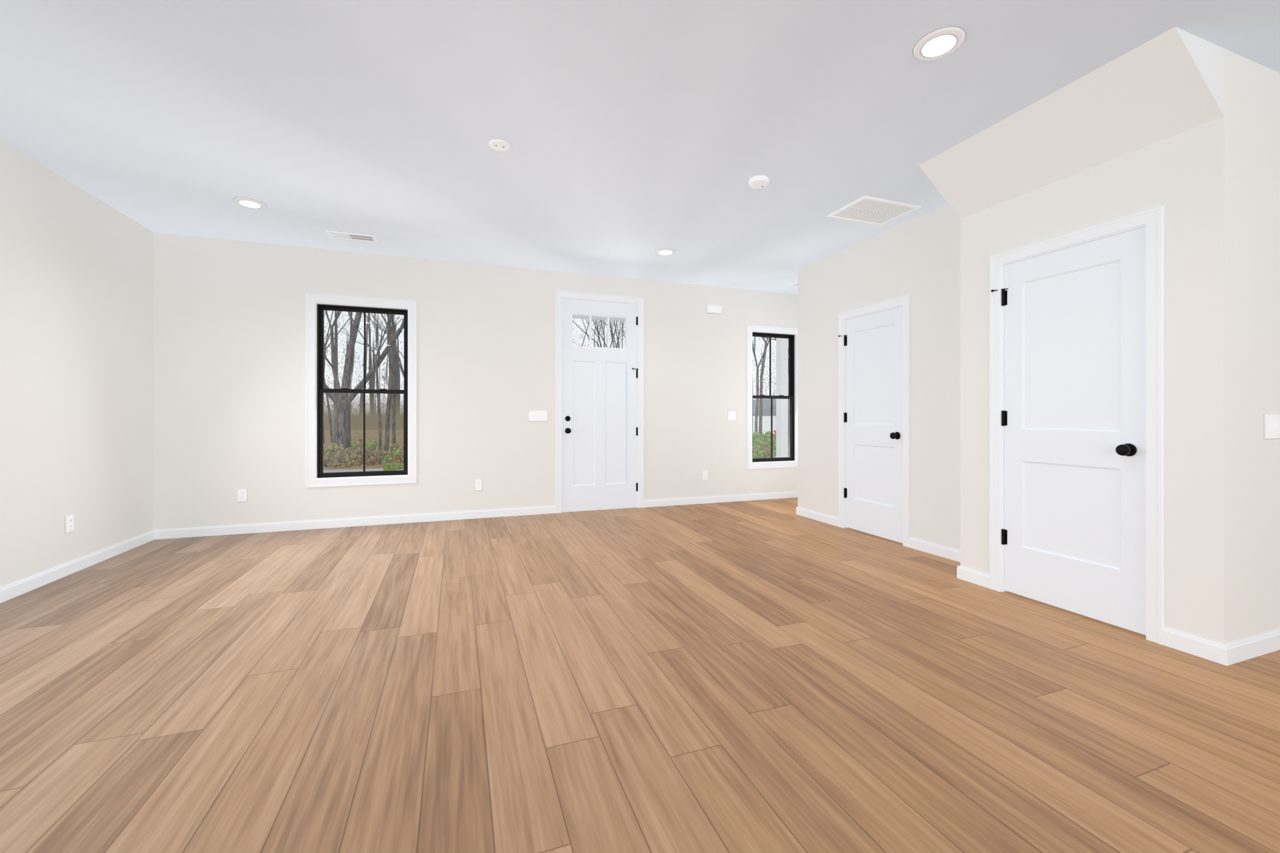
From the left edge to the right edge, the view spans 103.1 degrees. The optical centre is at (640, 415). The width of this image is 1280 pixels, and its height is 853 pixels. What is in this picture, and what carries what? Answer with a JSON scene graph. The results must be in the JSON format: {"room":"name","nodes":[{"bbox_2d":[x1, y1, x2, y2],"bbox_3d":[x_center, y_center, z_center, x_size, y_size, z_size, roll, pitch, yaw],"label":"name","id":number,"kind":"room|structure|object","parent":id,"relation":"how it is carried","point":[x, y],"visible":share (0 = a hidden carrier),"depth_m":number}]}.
{"room":"empty living room","nodes":[
{"label":"empty living room","id":0,"kind":"room"},
{"bbox_2d":[0,139,153,588],"bbox_3d":[-2.688,-0.263,-0.218,0.120,2.740,10.053,0,0,-20],"label":"wall","id":1,"kind":"structure","parent":0,"point":[77,352],"depth_m":3.54},
{"bbox_2d":[65,514,73,533],"bbox_3d":[-3.974,0.757,3.542,0.010,0.119,0.075,0,0,-20],"label":"electrical outlet","id":2,"kind":"object","parent":1,"relation":"attached to","point":[69,523],"visible":1,"depth_m":3.53},
{"bbox_2d":[0,530,156,603],"bbox_3d":[-2.644,1.065,-0.139,0.015,0.085,9.933,0,0,-20],"label":"baseboard","id":3,"kind":"structure","parent":1,"relation":"attached to","point":[14,590],"depth_m":3.53},
{"bbox_2d":[153,232,797,530],"bbox_3d":[-0.680,-0.263,5.939,8.074,2.740,0.170,0,0,-20],"label":"wall","id":4,"kind":"structure","parent":0,"point":[229,367],"depth_m":5.31},
{"bbox_2d":[237,488,247,502],"bbox_3d":[-3.716,0.749,4.749,0.075,0.119,0.010,0,0,-20],"label":"electrical outlet","id":5,"kind":"object","parent":4,"relation":"attached to","point":[242,495],"visible":1,"depth_m":4.75},
{"bbox_2d":[156,505,555,540],"bbox_3d":[-2.628,1.065,5.138,3.567,0.085,0.017,0,0,-20],"label":"baseboard","id":6,"kind":"structure","parent":4,"relation":"attached to","point":[359,522],"depth_m":5.03},
{"bbox_2d":[305,293,416,487],"bbox_3d":[-2.794,-0.239,5.146,0.985,1.878,0.148,0,0,-20],"label":"window","id":7,"kind":"structure","parent":4,"relation":"in","point":[321,308],"depth_m":5.11},
{"bbox_2d":[474,479,482,490],"bbox_3d":[-1.736,0.751,5.462,0.075,0.119,0.010,0,0,-20],"label":"electrical outlet","id":8,"kind":"object","parent":4,"relation":"attached to","point":[478,484],"visible":1,"depth_m":5.46},
{"bbox_2d":[528,410,547,421],"bbox_3d":[-1.141,0.009,5.674,0.202,0.116,0.017,0,0,-20],"label":"light switch","id":9,"kind":"object","parent":4,"relation":"attached to","point":[537,416],"visible":1,"depth_m":5.67},
{"bbox_2d":[555,291,643,513],"bbox_3d":[-0.480,-0.148,5.996,1.054,2.511,0.178,0,0,-20],"label":"door frame","id":10,"kind":"structure","parent":4,"relation":"attached to","point":[560,295],"depth_m":5.92},
{"bbox_2d":[561,298,638,512],"bbox_3d":[-0.457,-0.112,5.949,0.920,2.438,0.138,0,0,-20],"label":"front door","id":11,"kind":"structure","parent":4,"relation":"in","point":[600,431],"depth_m":5.94},
{"bbox_2d":[702,470,707,480],"bbox_3d":[0.820,0.757,6.384,0.075,0.119,0.010,0,0,-20],"label":"electrical outlet","id":12,"kind":"object","parent":4,"relation":"attached to","point":[704,475],"visible":1,"depth_m":6.38},
{"bbox_2d":[706,304,721,314],"bbox_3d":[0.938,-1.337,6.415,0.199,0.102,0.033,0,0,-20],"label":"door chime","id":13,"kind":"object","parent":4,"relation":"attached to","point":[714,309],"visible":1,"depth_m":6.40},
{"bbox_2d":[643,491,797,507],"bbox_3d":[1.540,1.065,6.641,3.183,0.085,0.015,0,0,-20],"label":"baseboard","id":14,"kind":"structure","parent":4,"relation":"attached to","point":[792,494],"depth_m":6.44},
{"bbox_2d":[727,411,735,420],"bbox_3d":[1.178,0.007,6.510,0.121,0.119,0.017,0,0,-20],"label":"light switch","id":15,"kind":"object","parent":4,"relation":"attached to","point":[731,416],"visible":1,"depth_m":6.51},
{"bbox_2d":[746,324,797,469],"bbox_3d":[1.767,-0.238,6.790,0.856,1.875,0.148,0,0,-20],"label":"window","id":16,"kind":"structure","parent":4,"relation":"in","point":[790,338],"depth_m":6.80},
{"bbox_2d":[0,497,1279,852],"bbox_3d":[0.996,1.167,1.025,8.254,0.120,10.253,0,0,-20],"label":"floor","id":17,"kind":"structure","parent":0,"point":[766,676],"depth_m":1.95},
{"bbox_2d":[0,0,1279,294],"bbox_3d":[0.971,-1.693,1.095,8.254,0.120,10.403,0,0,-20],"label":"ceiling","id":18,"kind":"structure","parent":0,"point":[634,133],"depth_m":2.72},
{"bbox_2d":[232,197,266,209],"bbox_3d":[-2.998,-1.627,3.904,0.204,0.012,0.204,0,0,-20],"label":"recessed light","id":19,"kind":"object","parent":18,"relation":"in","point":[249,203],"visible":1,"depth_m":3.89},
{"bbox_2d":[325,231,377,242],"bbox_3d":[-2.626,-1.627,4.635,0.390,0.011,0.170,0,0,-20],"label":"ceiling vent","id":20,"kind":"object","parent":18,"relation":"in","point":[350,236],"visible":1,"depth_m":4.63},
{"bbox_2d":[488,139,510,151],"bbox_3d":[-0.847,-1.627,3.068,0.124,0.012,0.124,0,0,-20],"label":"cover plate","id":21,"kind":"object","parent":18,"relation":"attached to","point":[500,145],"visible":0.94,"depth_m":3.05},
{"bbox_2d":[655,248,675,255],"bbox_3d":[0.255,-1.627,5.067,0.204,0.012,0.204,0,0,-20],"label":"recessed light","id":22,"kind":"object","parent":18,"relation":"in","point":[664,252],"visible":1,"depth_m":5.06},
{"bbox_2d":[748,175,768,188],"bbox_3d":[0.823,-1.611,3.521,0.136,0.044,0.136,0,0,-20],"label":"smoke detector","id":23,"kind":"object","parent":18,"relation":"attached to","point":[758,181],"visible":1,"depth_m":3.48},
{"bbox_2d":[788,282,797,286],"bbox_3d":[2.082,-1.629,6.361,0.390,0.007,0.170,0,0,-20],"label":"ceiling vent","id":24,"kind":"object","parent":18,"relation":"in","point":[795,284],"visible":0.1,"depth_m":6.34},
{"bbox_2d":[827,195,920,225],"bbox_3d":[1.864,-1.628,4.061,0.557,0.009,0.402,0,0,-20],"label":"ceiling vent","id":25,"kind":"object","parent":18,"relation":"in","point":[868,209],"visible":1,"depth_m":4.04},
{"bbox_2d":[912,26,966,60],"bbox_3d":[1.313,-1.627,2.233,0.204,0.012,0.204,0,0,-20],"label":"recessed light","id":26,"kind":"object","parent":18,"relation":"in","point":[938,43],"visible":1,"depth_m":2.22},
{"bbox_2d":[797,204,960,551],"bbox_3d":[2.193,-0.263,4.636,0.120,2.740,2.226,0,0,-20],"label":"wall","id":27,"kind":"structure","parent":0,"point":[917,260],"depth_m":4.23},
{"bbox_2d":[796,507,838,526],"bbox_3d":[1.867,1.065,5.342,0.015,0.085,0.635,0,0,-20],"label":"baseboard","id":28,"kind":"structure","parent":27,"relation":"attached to","point":[828,519],"depth_m":5.33},
{"bbox_2d":[838,306,902,543],"bbox_3d":[2.112,0.082,4.677,0.099,2.026,0.745,0,0,-20],"label":"closet door","id":29,"kind":"structure","parent":27,"relation":"in","point":[873,421],"depth_m":4.64},
{"bbox_2d":[838,295,910,547],"bbox_3d":[2.169,0.052,4.669,0.133,2.111,0.837,0,0,-20],"label":"trim","id":30,"kind":"structure","parent":27,"relation":"attached to","point":[904,302],"depth_m":4.50},
{"bbox_2d":[908,537,985,574],"bbox_3d":[2.382,1.065,3.911,0.015,0.085,0.734,0,0,-20],"label":"baseboard","id":31,"kind":"structure","parent":27,"relation":"attached to","point":[945,552],"depth_m":4.01},
{"bbox_2d":[919,26,1223,218],"bbox_3d":[2.210,-1.482,2.790,0.373,0.301,1.259,0,0,-20],"label":"soffit","id":32,"kind":"structure","parent":0,"point":[1169,83],"depth_m":2.57},
{"bbox_2d":[960,48,1238,645],"bbox_3d":[2.613,-0.263,2.935,0.484,2.740,1.259,0,0,-20],"label":"wall","id":33,"kind":"structure","parent":0,"point":[1188,180],"depth_m":2.39},
{"bbox_2d":[991,227,1145,635],"bbox_3d":[2.376,0.079,2.873,0.099,2.032,0.750,0,0,-20],"label":"closet door","id":34,"kind":"structure","parent":33,"relation":"in","point":[1073,536],"depth_m":2.81},
{"bbox_2d":[989,206,1164,645],"bbox_3d":[2.433,0.049,2.865,0.133,2.117,0.842,0,0,-20],"label":"trim","id":35,"kind":"structure","parent":33,"relation":"attached to","point":[1151,220],"depth_m":2.50},
{"bbox_2d":[1238,54,1279,641],"bbox_3d":[3.613,-0.263,2.690,1.960,2.740,0.120,0,0,-20],"label":"wall","id":36,"kind":"structure","parent":0,"point":[1258,341],"depth_m":2.36},
{"bbox_2d":[1214,630,1279,666],"bbox_3d":[3.573,1.065,2.604,2.095,0.085,0.015,0,0,-20],"label":"baseboard","id":37,"kind":"structure","parent":36,"relation":"attached to","point":[1243,650],"depth_m":2.30},
{"bbox_2d":[1263,414,1279,439],"bbox_3d":[2.997,0.054,2.395,0.167,0.119,0.017,0,0,-20],"label":"switch","id":38,"kind":"object","parent":36,"relation":"attached to","point":[1271,426],"visible":1,"depth_m":2.38},
{"label":"outside","id":39,"kind":"structure","parent":0,"visible":0},
{"bbox_2d":[323,310,775,430],"bbox_3d":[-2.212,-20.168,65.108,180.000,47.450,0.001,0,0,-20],"label":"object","id":40,"kind":"object","parent":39,"point":[400,375],"depth_m":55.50},
{"bbox_2d":[323,429,789,469],"bbox_3d":[-11.945,1.707,62.621,140.000,0.300,114.077,0,0,-20],"label":"ground","id":41,"kind":"structure","parent":39,"point":[398,435],"depth_m":33.37},
{"bbox_2d":[323,310,789,471],"bbox_3d":[-3.617,-6.747,25.726,35.842,16.824,25.268,0,0,-20],"label":"trees","id":42,"kind":"object","parent":41,"relation":"on","point":[395,453],"depth_m":17.77},
{"bbox_2d":[323,455,789,472],"bbox_3d":[4.394,1.542,17.298,140.000,0.030,3.100,0,0,-20],"label":"road","id":43,"kind":"structure","parent":41,"relation":"on","point":[361,470],"depth_m":14.16},
{"bbox_2d":[752,398,788,434],"bbox_3d":[11.338,0.657,44.581,8.800,4.200,6.600,0,0,-20],"label":"house","id":44,"kind":"structure","parent":41,"relation":"on","point":[767,417],"depth_m":40.96},
{"bbox_3d":[0.780,1.362,7.619,6.187,0.390,1.960,0,0,-20],"label":"porch","id":45,"kind":"object","parent":41,"relation":"on","visible":0},
{"bbox_2d":[572,313,788,457],"bbox_3d":[0.763,-0.363,7.666,6.187,3.060,2.060,0,0,-20],"label":"porch post","id":46,"kind":"object","parent":45,"relation":"on","point":[785,381],"depth_m":9.02}
]}

